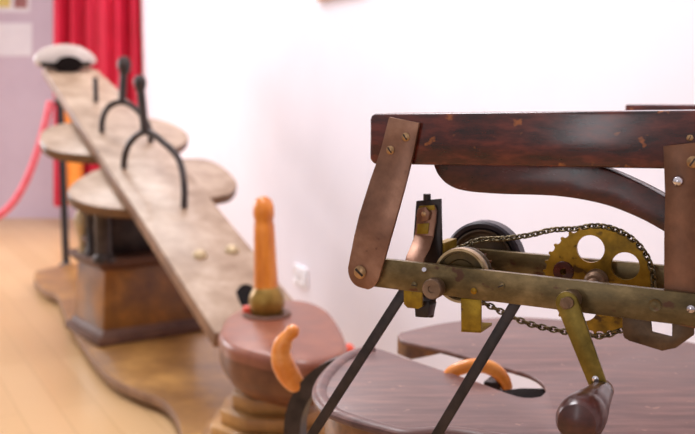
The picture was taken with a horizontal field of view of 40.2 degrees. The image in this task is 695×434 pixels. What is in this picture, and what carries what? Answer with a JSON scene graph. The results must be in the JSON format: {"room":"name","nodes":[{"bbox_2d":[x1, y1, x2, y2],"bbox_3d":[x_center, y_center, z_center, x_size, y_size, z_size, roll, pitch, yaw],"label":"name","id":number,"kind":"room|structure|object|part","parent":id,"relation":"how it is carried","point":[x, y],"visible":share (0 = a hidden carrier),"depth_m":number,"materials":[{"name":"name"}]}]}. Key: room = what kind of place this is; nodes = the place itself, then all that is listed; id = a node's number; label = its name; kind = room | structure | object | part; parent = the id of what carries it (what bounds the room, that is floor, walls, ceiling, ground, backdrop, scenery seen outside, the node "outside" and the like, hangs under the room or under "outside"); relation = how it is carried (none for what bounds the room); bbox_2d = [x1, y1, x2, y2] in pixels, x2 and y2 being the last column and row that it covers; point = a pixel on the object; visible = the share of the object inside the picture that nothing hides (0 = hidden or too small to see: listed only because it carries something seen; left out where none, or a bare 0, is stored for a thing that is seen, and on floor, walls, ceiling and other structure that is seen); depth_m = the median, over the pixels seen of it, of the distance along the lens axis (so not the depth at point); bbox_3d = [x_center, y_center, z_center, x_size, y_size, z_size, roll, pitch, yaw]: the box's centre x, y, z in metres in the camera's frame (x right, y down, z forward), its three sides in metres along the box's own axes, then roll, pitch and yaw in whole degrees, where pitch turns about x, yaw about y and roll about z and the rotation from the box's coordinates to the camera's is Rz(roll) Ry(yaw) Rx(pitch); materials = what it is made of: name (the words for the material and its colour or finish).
{"room":"museum exhibition room","nodes":[
{"label":"museum exhibition room","id":0,"kind":"room"},
{"bbox_2d":[0,0,76,217],"bbox_3d":[-3.300,-1.435,7.639,4.400,2.900,0.120,0,7,0],"label":"wall","id":1,"kind":"structure","parent":0,"point":[24,90],"depth_m":7.66,"materials":[{"name":"purple paint"}]},
{"bbox_2d":[0,0,29,11],"bbox_3d":[-2.727,-1.905,7.516,0.453,0.556,0.007,0,7,0],"label":"poster","id":2,"kind":"object","parent":1,"relation":"attached to","point":[5,5],"visible":1,"depth_m":7.54,"materials":[{"name":"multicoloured paper"}]},
{"bbox_3d":[-2.791,-1.848,7.521,0.255,0.364,0.003,0,7,0],"label":"printed panel","id":3,"kind":"part","parent":2,"relation":"part of","materials":[{"name":"yellow paper"}]},
{"bbox_3d":[-2.589,-1.844,7.522,0.119,0.371,0.003,0,7,0],"label":"printed panel","id":4,"kind":"part","parent":2,"relation":"part of","materials":[{"name":"paper"}]},
{"bbox_2d":[0,23,31,55],"bbox_3d":[-2.733,-1.416,7.580,0.443,0.259,0.004,0,7,0],"label":"notice sheet","id":5,"kind":"object","parent":1,"relation":"attached to","point":[15,38],"visible":1,"depth_m":7.58,"materials":[{"name":"white paper"}]},
{"bbox_2d":[0,218,179,433],"bbox_3d":[-1.000,0.583,3.704,9.000,0.100,10.000,0,7,0],"label":"floor","id":6,"kind":"structure","parent":0,"point":[49,385],"depth_m":3.54,"materials":[{"name":"brown wood"}]},
{"bbox_2d":[54,96,71,265],"bbox_3d":[-1.637,-0.198,5.469,0.100,1.000,0.100,0,7,0],"label":"stanchion","id":7,"kind":"object","parent":6,"relation":"on","point":[60,110],"visible":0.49,"depth_m":5.47,"materials":[{"name":"black metal"}]},
{"bbox_2d":[0,100,53,218],"bbox_3d":[-2.262,-0.302,5.456,1.182,0.733,0.042,0,7,0],"label":"rope","id":8,"kind":"object","parent":7,"relation":"hanging from","point":[14,200],"visible":0.91,"depth_m":5.44,"materials":[{"name":"red fabric"}]},
{"bbox_2d":[34,44,354,433],"bbox_3d":[-0.753,-0.099,3.720,0.741,1.248,3.668,-3,8,-25],"label":"seesaw","id":9,"kind":"object","parent":6,"relation":"on","point":[163,296],"visible":0.92,"depth_m":3.47,"materials":[{"name":"brown wood"}]},
{"bbox_3d":[-0.860,0.072,3.796,0.400,0.020,0.050,-5,9,-35],"label":"cross plate","id":10,"kind":"part","parent":9,"relation":"part of","materials":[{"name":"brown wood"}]},
{"bbox_3d":[-0.984,0.051,3.646,0.050,0.200,0.050,0,7,0],"label":"support post","id":11,"kind":"part","parent":9,"relation":"part of","materials":[{"name":"metal"}]},
{"bbox_3d":[-0.904,0.068,3.514,0.084,0.200,0.084,0,7,0],"label":"support post","id":12,"kind":"part","parent":9,"relation":"part of","materials":[{"name":"metal"}]},
{"bbox_3d":[-0.860,0.154,3.806,0.409,0.045,0.349,-5,9,-35],"label":"moulding","id":13,"kind":"part","parent":9,"relation":"part of","materials":[{"name":"brown wood"}]},
{"bbox_3d":[-0.931,-0.555,3.938,0.045,0.159,0.030,0,7,0],"label":"post","id":14,"kind":"part","parent":9,"relation":"part of","materials":[{"name":"metal"}]},
{"bbox_3d":[-0.924,-0.626,3.929,0.056,0.077,0.056,0,7,0],"label":"knob","id":15,"kind":"part","parent":9,"relation":"part of","materials":[{"name":"metal"}]},
{"bbox_3d":[-0.860,0.427,3.841,0.449,0.055,0.390,-5,9,-35],"label":"moulding","id":16,"kind":"part","parent":9,"relation":"part of","materials":[{"name":"brown wood"}]},
{"bbox_3d":[-0.768,-0.495,3.519,0.048,0.066,0.048,0,7,0],"label":"knob","id":17,"kind":"part","parent":9,"relation":"part of","materials":[{"name":"metal"}]},
{"bbox_3d":[-0.762,-0.408,3.530,0.045,0.187,0.030,0,7,0],"label":"post","id":18,"kind":"part","parent":9,"relation":"part of","materials":[{"name":"metal"}]},
{"bbox_2d":[242,309,290,320],"bbox_3d":[-0.210,0.254,2.481,0.128,0.012,0.128,0,7,0],"label":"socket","id":19,"kind":"object","parent":9,"relation":"attached to","point":[247,314],"depth_m":2.44,"materials":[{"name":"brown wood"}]},
{"bbox_2d":[271,104,694,433],"bbox_3d":[0.216,0.206,1.281,0.913,1.294,0.828,4,8,29],"label":"machine","id":20,"kind":"object","parent":6,"relation":"on","point":[609,372],"visible":1,"depth_m":1.00,"materials":[{"name":"red wood"}]},
{"bbox_3d":[0.088,0.045,1.046,0.034,0.133,0.006,4,8,27],"label":"upright plate","id":21,"kind":"part","parent":20,"relation":"part of","materials":[{"name":"metal"}]},
{"bbox_3d":[0.089,0.073,0.979,0.022,0.022,0.015,4,8,27],"label":"thumb knob","id":22,"kind":"part","parent":20,"relation":"part of","materials":[{"name":"brown metal"}]},
{"bbox_3d":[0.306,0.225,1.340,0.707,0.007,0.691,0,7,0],"label":"seat","id":23,"kind":"part","parent":20,"relation":"part of","materials":[{"name":"brown wood"}]},
{"bbox_3d":[0.255,-0.077,0.934,0.486,0.062,0.065,4,8,27],"label":"armrest","id":24,"kind":"part","parent":20,"relation":"part of","materials":[{"name":"red wood"}]},
{"bbox_3d":[0.231,0.077,0.921,0.460,0.042,0.008,4,8,27],"label":"rail","id":25,"kind":"part","parent":20,"relation":"part of","materials":[{"name":"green metal"}]},
{"bbox_3d":[0.214,0.065,1.036,0.238,0.126,0.007,4,8,27],"label":"drive chain","id":26,"kind":"part","parent":20,"relation":"part of","materials":[{"name":"metal"}]},
{"bbox_3d":[0.298,0.064,1.014,0.425,0.037,0.008,4,8,27],"label":"rail","id":27,"kind":"part","parent":20,"relation":"part of","materials":[{"name":"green metal"}]},
{"bbox_3d":[0.223,0.119,0.903,0.051,0.096,0.004,4,8,27],"label":"crank arm","id":28,"kind":"part","parent":20,"relation":"part of","materials":[{"name":"gold metal"}]},
{"bbox_3d":[0.219,0.171,0.858,0.042,0.042,0.103,4,8,27],"label":"crank handle","id":29,"kind":"part","parent":20,"relation":"part of","materials":[{"name":"brown wood"}]},
{"bbox_3d":[0.609,-0.147,1.438,0.360,0.045,0.060,4,8,27],"label":"armrest","id":30,"kind":"part","parent":20,"relation":"part of","materials":[{"name":"red wood"}]},
{"bbox_2d":[141,0,694,388],"bbox_3d":[0.154,-0.863,3.189,0.120,2.900,9.660,-3,8,-23],"label":"wall","id":31,"kind":"structure","parent":0,"point":[283,96],"depth_m":3.27,"materials":[{"name":"white paint"}]},
{"bbox_2d":[53,0,141,206],"bbox_3d":[-1.866,-1.222,6.902,0.768,2.305,0.157,0,7,0],"label":"curtain","id":32,"kind":"object","parent":31,"relation":"attached to","point":[110,30],"visible":0.38,"depth_m":6.91,"materials":[{"name":"fabric"}]},
{"bbox_2d":[293,263,307,288],"bbox_3d":[-0.199,0.249,3.999,0.016,0.085,0.150,-3,8,-23],"label":"wall socket","id":33,"kind":"object","parent":31,"relation":"attached to","point":[300,274],"visible":1,"depth_m":3.98,"materials":[{"name":"white plastic"}]},
{"bbox_2d":[293,268,298,281],"bbox_3d":[-0.218,0.245,4.028,0.004,0.060,0.060,-3,8,-23],"label":"outlet","id":34,"kind":"object","parent":33,"relation":"attached to","point":[296,270],"depth_m":4.03,"materials":[{"name":"white plastic"}]}
]}

